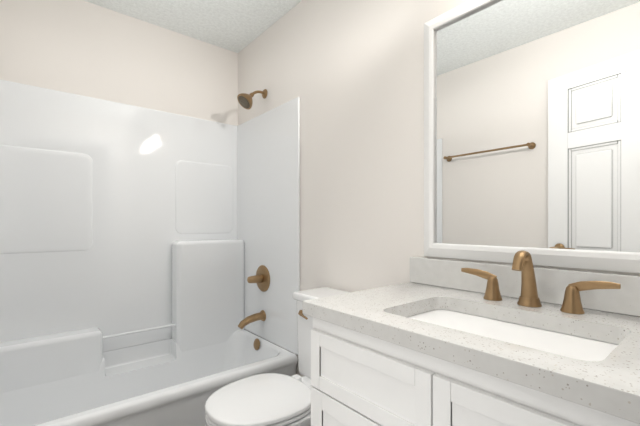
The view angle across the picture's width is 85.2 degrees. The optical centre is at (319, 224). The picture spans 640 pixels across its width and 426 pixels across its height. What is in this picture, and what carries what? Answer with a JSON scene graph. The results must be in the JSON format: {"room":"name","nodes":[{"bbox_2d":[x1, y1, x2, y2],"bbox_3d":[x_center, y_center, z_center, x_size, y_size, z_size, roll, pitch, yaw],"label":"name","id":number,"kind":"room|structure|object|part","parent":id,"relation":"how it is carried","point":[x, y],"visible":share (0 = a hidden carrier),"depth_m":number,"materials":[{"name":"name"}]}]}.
{"room":"bathroom","nodes":[
{"label":"bathroom","id":0,"kind":"room"},
{"bbox_2d":[0,0,237,125],"bbox_3d":[-1.226,-0.081,2.136,1.520,2.380,0.100,0,0,-40],"label":"wall","id":1,"kind":"structure","parent":0,"point":[83,48],"depth_m":2.07,"materials":[{"name":"paint"}]},
{"bbox_2d":[84,0,301,52],"bbox_3d":[-0.407,-1.321,1.152,1.720,0.100,2.660,0,0,-40],"label":"ceiling","id":2,"kind":"structure","parent":0,"point":[237,26],"depth_m":2.12,"materials":[{"name":"white paint"}]},
{"bbox_2d":[238,0,639,376],"bbox_3d":[0.216,-0.081,1.670,0.100,2.380,2.660,0,0,-40],"label":"wall","id":3,"kind":"structure","parent":0,"point":[350,73],"depth_m":1.65,"materials":[{"name":"paint"}]},
{"bbox_2d":[409,256,639,340],"bbox_3d":[0.657,0.179,1.043,0.020,0.100,0.915,0,0,-40],"label":"backsplash","id":4,"kind":"structure","parent":3,"relation":"attached to","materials":[{"name":"stone"}]},
{"bbox_2d":[424,0,639,272],"bbox_3d":[0.655,-0.330,1.040,0.026,0.903,0.800,0,0,-40],"label":"mirror","id":5,"kind":"object","parent":3,"relation":"attached to","point":[532,127],"visible":1,"depth_m":1.05,"materials":[{"name":"mirror"}]},
{"bbox_3d":[-0.023,1.159,0.691,1.720,0.100,3.860,0,0,-40],"label":"floor","id":6,"kind":"structure","parent":0,"visible":0},
{"bbox_2d":[0,79,299,425],"bbox_3d":[-0.944,0.112,1.798,1.516,1.995,0.777,0,0,-40],"label":"shower","id":7,"kind":"object","parent":6,"relation":"on","point":[149,266],"visible":0.96,"depth_m":2.05,"materials":[{"name":"acrylic"},{"name":"champagne bronze"}]},
{"bbox_2d":[205,287,350,425],"bbox_3d":[-0.118,0.714,1.431,0.695,0.790,0.370,0,0,-40],"label":"toilet","id":8,"kind":"object","parent":6,"relation":"on","point":[270,399],"visible":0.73,"depth_m":1.32,"materials":[{"name":"white ceramic"}]},
{"bbox_3d":[-0.078,0.409,1.584,0.024,0.028,0.081,0,0,-40],"label":"handle","id":9,"kind":"part","parent":8,"relation":"part of","materials":[{"name":"gold metal"}]},
{"bbox_2d":[302,250,639,425],"bbox_3d":[0.452,0.590,0.872,0.554,1.038,0.915,0,0,-40],"label":"bathroom vanity","id":10,"kind":"object","parent":6,"relation":"on","point":[521,340],"visible":1,"depth_m":0.83,"materials":[{"name":"white paint"}]},
{"bbox_2d":[461,250,620,314],"bbox_3d":[0.572,0.150,0.971,0.123,0.157,0.400,0,0,-40],"label":"faucet","id":11,"kind":"object","parent":10,"relation":"on","point":[529,303],"depth_m":0.97,"materials":[{"name":"gold metal"}]}
]}

